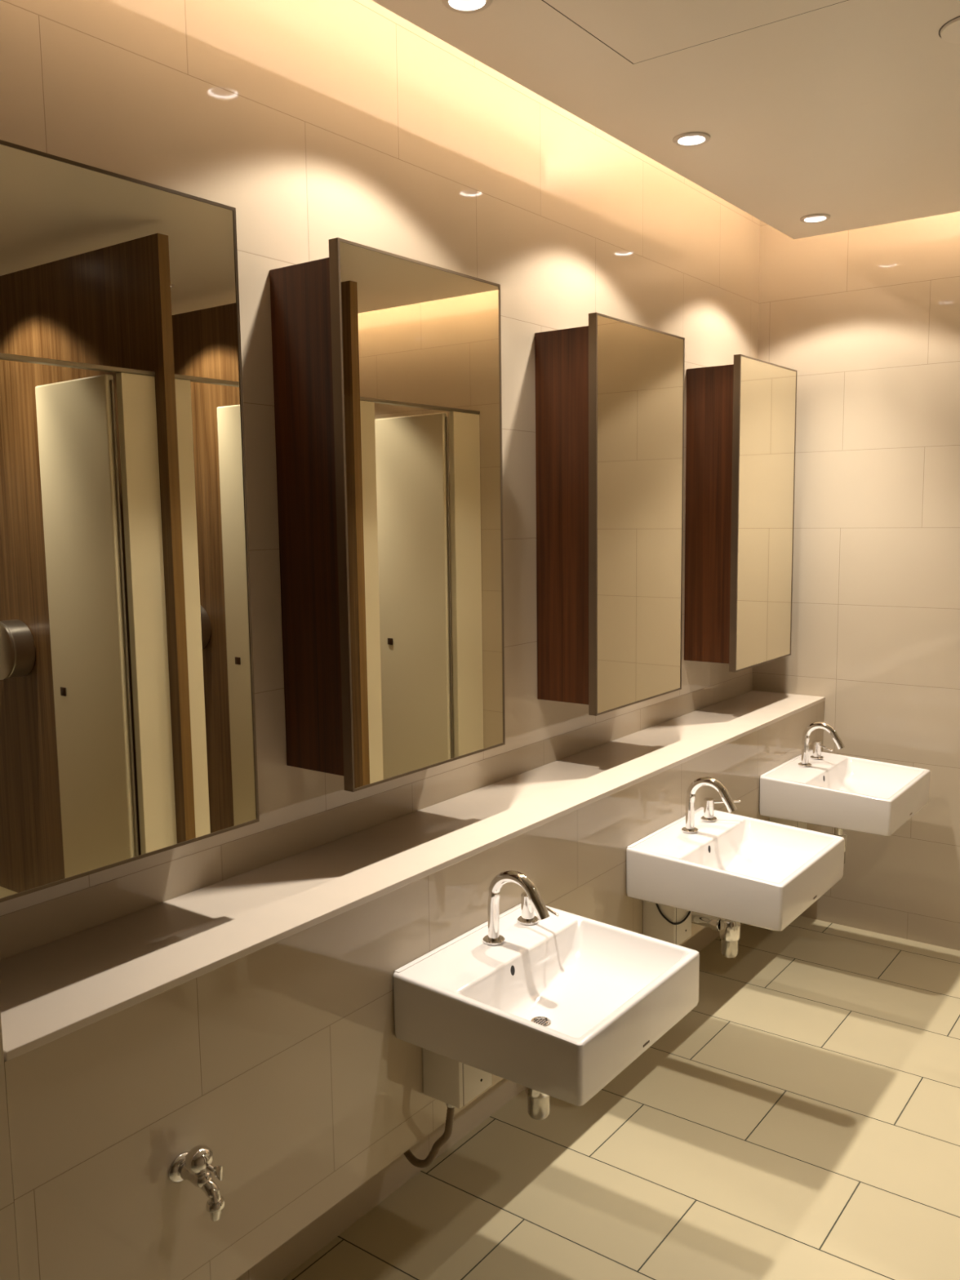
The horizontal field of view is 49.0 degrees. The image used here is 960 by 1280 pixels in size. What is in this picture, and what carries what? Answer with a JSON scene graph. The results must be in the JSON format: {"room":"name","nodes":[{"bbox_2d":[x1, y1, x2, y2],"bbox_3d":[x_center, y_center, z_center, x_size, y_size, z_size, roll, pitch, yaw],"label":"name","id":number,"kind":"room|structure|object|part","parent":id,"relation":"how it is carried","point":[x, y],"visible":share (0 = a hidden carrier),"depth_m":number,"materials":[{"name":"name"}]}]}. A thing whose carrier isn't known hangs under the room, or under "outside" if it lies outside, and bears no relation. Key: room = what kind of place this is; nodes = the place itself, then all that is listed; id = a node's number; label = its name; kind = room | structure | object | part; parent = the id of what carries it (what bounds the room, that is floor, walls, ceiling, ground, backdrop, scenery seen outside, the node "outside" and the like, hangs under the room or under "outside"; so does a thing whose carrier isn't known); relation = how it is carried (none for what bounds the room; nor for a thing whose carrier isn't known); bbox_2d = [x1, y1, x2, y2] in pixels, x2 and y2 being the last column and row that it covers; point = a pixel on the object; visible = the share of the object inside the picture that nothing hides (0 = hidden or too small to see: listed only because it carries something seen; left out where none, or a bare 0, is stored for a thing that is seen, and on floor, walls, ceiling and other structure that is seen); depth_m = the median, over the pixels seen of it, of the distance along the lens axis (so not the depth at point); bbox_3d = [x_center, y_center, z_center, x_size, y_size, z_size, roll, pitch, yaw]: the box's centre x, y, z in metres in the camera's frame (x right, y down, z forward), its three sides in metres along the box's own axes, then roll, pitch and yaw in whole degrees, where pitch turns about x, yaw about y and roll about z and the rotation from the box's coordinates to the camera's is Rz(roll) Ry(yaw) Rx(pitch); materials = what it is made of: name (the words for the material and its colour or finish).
{"room":"public restroom","nodes":[
{"label":"public restroom","id":0,"kind":"room"},
{"bbox_2d":[0,1009,18,1279],"bbox_3d":[-0.851,0.175,1.417,0.304,2.651,0.212,4,8,36],"label":"wall pier","id":1,"kind":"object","parent":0,"point":[9,1270],"depth_m":1.48,"materials":[{"name":"beige tile"}]},
{"bbox_2d":[0,0,760,1279],"bbox_3d":[-0.706,-0.071,1.917,0.156,3.020,6.031,4,8,36],"label":"wall","id":2,"kind":"structure","parent":0,"point":[317,122],"depth_m":2.38,"materials":[{"name":"beige tile"}]},
{"bbox_2d":[0,139,259,902],"bbox_3d":[-0.658,-0.184,1.728,0.202,1.091,0.541,4,8,36],"label":"mirror","id":3,"kind":"object","parent":2,"relation":"attached to","point":[127,713],"visible":1,"depth_m":1.67,"materials":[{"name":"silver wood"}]},
{"bbox_2d":[269,237,505,791],"bbox_3d":[-0.187,-0.265,2.359,0.202,1.091,0.539,4,8,36],"label":"upper cabinet","id":4,"kind":"object","parent":2,"relation":"attached to","point":[387,366],"visible":1,"depth_m":2.21,"materials":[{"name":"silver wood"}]},
{"bbox_2d":[339,241,503,788],"bbox_3d":[-0.115,-0.259,2.306,0.021,1.080,0.528,4,8,36],"label":"mirror glass","id":5,"kind":"object","parent":4,"relation":"attached to","point":[421,564],"depth_m":2.26,"materials":[{"name":"beige"}]},
{"bbox_2d":[534,312,684,715],"bbox_3d":[0.395,-0.364,3.139,0.202,1.091,0.535,4,8,36],"label":"upper cabinet","id":6,"kind":"object","parent":2,"relation":"attached to","point":[610,390],"visible":1,"depth_m":2.97,"materials":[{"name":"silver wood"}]},
{"bbox_3d":[0.466,-0.358,3.086,0.024,1.091,0.535,4,8,36],"label":"frame","id":7,"kind":"part","parent":6,"relation":"part of","materials":[{"name":"brown metal"}]},
{"bbox_2d":[597,315,683,713],"bbox_3d":[0.467,-0.358,3.086,0.021,1.080,0.524,4,8,36],"label":"mirror glass","id":8,"kind":"object","parent":6,"relation":"attached to","point":[640,368],"depth_m":3.06,"materials":[{"name":"beige"}]},
{"bbox_2d":[684,354,797,671],"bbox_3d":[0.971,-0.462,3.911,0.202,1.091,0.542,4,8,36],"label":"upper cabinet","id":9,"kind":"object","parent":2,"relation":"attached to","point":[740,435],"visible":1,"depth_m":3.74,"materials":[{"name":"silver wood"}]},
{"bbox_3d":[1.042,-0.457,3.858,0.024,1.091,0.542,4,8,36],"label":"frame","id":10,"kind":"part","parent":9,"relation":"part of","materials":[{"name":"brown metal"}]},
{"bbox_2d":[736,355,795,670],"bbox_3d":[1.043,-0.457,3.858,0.021,1.080,0.531,4,8,36],"label":"mirror glass","id":11,"kind":"object","parent":9,"relation":"attached to","point":[766,391],"depth_m":3.83,"materials":[{"name":"beige"}]},
{"bbox_2d":[4,701,824,1279],"bbox_3d":[0.238,0.690,2.949,0.300,0.572,3.416,4,8,36],"label":"wall","id":12,"kind":"structure","parent":0,"point":[286,1060],"depth_m":1.88,"materials":[{"name":"beige tile"}]},
{"bbox_2d":[168,1144,225,1221],"bbox_3d":[-0.452,0.871,1.700,0.093,0.111,0.054,4,8,36],"label":"tap","id":13,"kind":"object","parent":12,"relation":"attached to","point":[194,1166],"visible":1,"depth_m":1.68,"materials":[{"name":"silver metal"}]},
{"bbox_2d":[179,1163,212,1187],"bbox_3d":[-0.459,0.867,1.704,0.059,0.027,0.031,4,8,36],"label":"tap","id":14,"kind":"object","parent":13,"relation":"on","point":[202,1177],"depth_m":1.69,"materials":[{"name":"silver metal"}]},
{"bbox_3d":[-0.452,0.836,1.696,0.041,0.041,0.047,4,8,36],"label":"knob","id":15,"kind":"part","parent":13,"relation":"part of","materials":[{"name":"silver metal"}]},
{"bbox_3d":[-0.433,0.885,1.689,0.039,0.044,0.024,4,8,36],"label":"spout","id":16,"kind":"part","parent":13,"relation":"part of","materials":[{"name":"silver metal"}]},
{"bbox_2d":[0,690,825,1061],"bbox_3d":[0.235,0.398,2.914,0.302,0.015,3.414,4,8,36],"label":"stone ledge","id":17,"kind":"object","parent":12,"relation":"on","point":[50,992],"visible":1,"depth_m":2.11,"materials":[{"name":"beige stone"}]},
{"bbox_2d":[422,1048,491,1108],"bbox_3d":[-0.048,0.885,2.242,0.100,0.155,0.115,4,8,36],"label":"control box","id":18,"kind":"object","parent":12,"relation":"attached to","point":[451,1082],"visible":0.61,"depth_m":2.20,"materials":[{"name":"white plastic"}]},
{"bbox_2d":[404,1103,454,1168],"bbox_3d":[-0.130,1.058,2.298,0.030,0.199,0.219,-7,9,-43],"label":"hose","id":19,"kind":"object","parent":18,"relation":"hanging from","point":[417,1162],"visible":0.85,"depth_m":2.24,"materials":[{"name":"metal"}]},
{"bbox_2d":[393,903,699,1106],"bbox_3d":[0.149,0.730,2.202,0.446,0.143,0.497,4,8,36],"label":"washbasin","id":20,"kind":"object","parent":12,"relation":"attached to","point":[559,1008],"visible":0.94,"depth_m":2.14,"materials":[{"name":"white ceramic"}]},
{"bbox_2d":[482,870,559,945],"bbox_3d":[0.116,0.566,2.296,0.168,0.167,0.184,4,8,36],"label":"faucet","id":21,"kind":"object","parent":20,"relation":"on","point":[531,901],"visible":1,"depth_m":2.26,"materials":[{"name":"silver metal"}]},
{"bbox_3d":[0.144,0.596,2.346,0.008,0.019,0.090,-6,9,-39],"label":"lever","id":22,"kind":"part","parent":21,"relation":"part of","materials":[{"name":"silver metal"}]},
{"bbox_2d":[524,1086,550,1119],"bbox_3d":[0.051,0.898,2.264,0.236,0.210,0.058,4,8,36],"label":"trap","id":23,"kind":"object","parent":20,"relation":"attached to","point":[538,1103],"visible":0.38,"depth_m":2.20,"materials":[{"name":"silver metal"}]},
{"bbox_2d":[527,1095,550,1119],"bbox_3d":[0.124,0.980,2.221,0.047,0.056,0.047,4,8,36],"label":"cup","id":24,"kind":"object","parent":23,"relation":"on","point":[538,1106],"depth_m":2.20,"materials":[{"name":"grey metal"}]},
{"bbox_2d":[643,900,691,945],"bbox_3d":[0.540,0.783,3.024,0.107,0.161,0.124,4,8,36],"label":"control box","id":25,"kind":"object","parent":12,"relation":"attached to","point":[672,925],"visible":0.52,"depth_m":2.99,"materials":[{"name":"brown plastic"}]},
{"bbox_2d":[626,807,844,931],"bbox_3d":[0.730,0.631,2.980,0.446,0.143,0.498,4,8,36],"label":"washbasin","id":26,"kind":"object","parent":12,"relation":"attached to","point":[762,873],"visible":0.98,"depth_m":2.89,"materials":[{"name":"white ceramic"}]},
{"bbox_2d":[681,777,740,833],"bbox_3d":[0.704,0.467,3.081,0.168,0.167,0.212,4,8,36],"label":"faucet","id":27,"kind":"object","parent":26,"relation":"on","point":[708,802],"visible":1,"depth_m":3.04,"materials":[{"name":"silver metal"}]},
{"bbox_3d":[0.740,0.485,3.159,0.082,0.011,0.008,0,7,4],"label":"lever","id":28,"kind":"part","parent":27,"relation":"part of","materials":[{"name":"silver metal"}]},
{"bbox_2d":[691,911,740,957],"bbox_3d":[0.642,0.797,3.056,0.236,0.210,0.058,4,8,36],"label":"trap","id":29,"kind":"object","parent":26,"relation":"attached to","point":[729,931],"visible":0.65,"depth_m":2.99,"materials":[{"name":"silver metal"}]},
{"bbox_2d":[720,939,737,957],"bbox_3d":[0.715,0.879,3.013,0.047,0.056,0.047,4,8,36],"label":"cup","id":30,"kind":"object","parent":29,"relation":"on","point":[729,948],"depth_m":2.99,"materials":[{"name":"grey metal"}]},
{"bbox_2d":[768,817,807,829],"bbox_3d":[1.111,0.688,3.795,0.100,0.155,0.115,4,8,36],"label":"control box","id":31,"kind":"object","parent":12,"relation":"attached to","point":[798,824],"visible":0.02,"depth_m":3.75,"materials":[{"name":"brown"}]},
{"bbox_2d":[759,749,930,835],"bbox_3d":[1.307,0.533,3.753,0.446,0.143,0.512,4,8,36],"label":"washbasin","id":32,"kind":"object","parent":12,"relation":"attached to","point":[837,791],"visible":1,"depth_m":3.64,"materials":[{"name":"white ceramic"}]},
{"bbox_2d":[797,721,844,767],"bbox_3d":[1.268,0.370,3.841,0.168,0.167,0.184,4,8,36],"label":"faucet","id":33,"kind":"object","parent":32,"relation":"on","point":[817,745],"visible":1,"depth_m":3.81,"materials":[{"name":"silver metal"}]},
{"bbox_3d":[1.278,0.397,3.892,0.008,0.015,0.074,-3,7,-21],"label":"lever","id":34,"kind":"part","parent":33,"relation":"part of","materials":[{"name":"silver metal"}]},
{"bbox_2d":[824,827,847,863],"bbox_3d":[1.215,0.700,3.823,0.236,0.210,0.058,4,8,36],"label":"trap","id":35,"kind":"object","parent":32,"relation":"attached to","point":[837,832],"visible":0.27,"depth_m":3.75,"materials":[{"name":"silver metal"}]},
{"bbox_2d":[282,915,959,1279],"bbox_3d":[0.706,1.580,1.073,3.420,0.100,6.231,4,8,36],"label":"floor","id":36,"kind":"structure","parent":0,"point":[801,1121],"depth_m":2.73,"materials":[{"name":"beige tile"}]},
{"bbox_2d":[371,0,959,239],"bbox_3d":[0.664,-1.096,0.640,3.090,0.012,5.834,4,8,36],"label":"ceiling","id":37,"kind":"structure","parent":0,"point":[848,111],"depth_m":2.55,"materials":[{"name":"white paint"}]},
{"bbox_2d":[441,0,492,13],"bbox_3d":[-0.025,-1.243,2.046,0.100,0.007,0.100,4,8,36],"label":"recessed light","id":38,"kind":"object","parent":37,"relation":"in","point":[456,6],"visible":1,"depth_m":2.06,"materials":[{"name":"beige"}]},
{"bbox_2d":[672,131,710,146],"bbox_3d":[0.567,-1.342,2.823,0.100,0.007,0.100,4,8,36],"label":"recessed light","id":39,"kind":"object","parent":37,"relation":"in","point":[691,139],"visible":1,"depth_m":2.82,"materials":[{"name":"beige"}]},
{"bbox_2d":[542,0,848,64],"bbox_3d":[0.405,-1.237,1.931,0.604,0.002,0.604,4,8,36],"label":"access panel","id":40,"kind":"object","parent":37,"relation":"attached to","point":[638,31],"visible":1,"depth_m":2.13,"materials":[{"name":"white paint"}]},
{"bbox_2d":[800,213,830,223],"bbox_3d":[1.146,-1.440,3.598,0.100,0.007,0.100,4,8,36],"label":"recessed light","id":41,"kind":"object","parent":37,"relation":"in","point":[820,217],"visible":1,"depth_m":3.59,"materials":[{"name":"beige"}]},
{"bbox_2d":[938,15,959,44],"bbox_3d":[1.035,-1.272,2.189,0.149,0.010,0.149,4,8,36],"label":"ceiling speaker","id":42,"kind":"object","parent":37,"relation":"attached to","point":[949,32],"visible":1,"depth_m":2.20,"materials":[{"name":"white paint"}]},
{"bbox_2d":[752,211,959,951],"bbox_3d":[2.475,-0.284,3.373,3.520,3.020,0.120,4,8,36],"label":"wall","id":43,"kind":"structure","parent":0,"point":[867,319],"depth_m":4.00,"materials":[{"name":"beige tile"}]}
]}

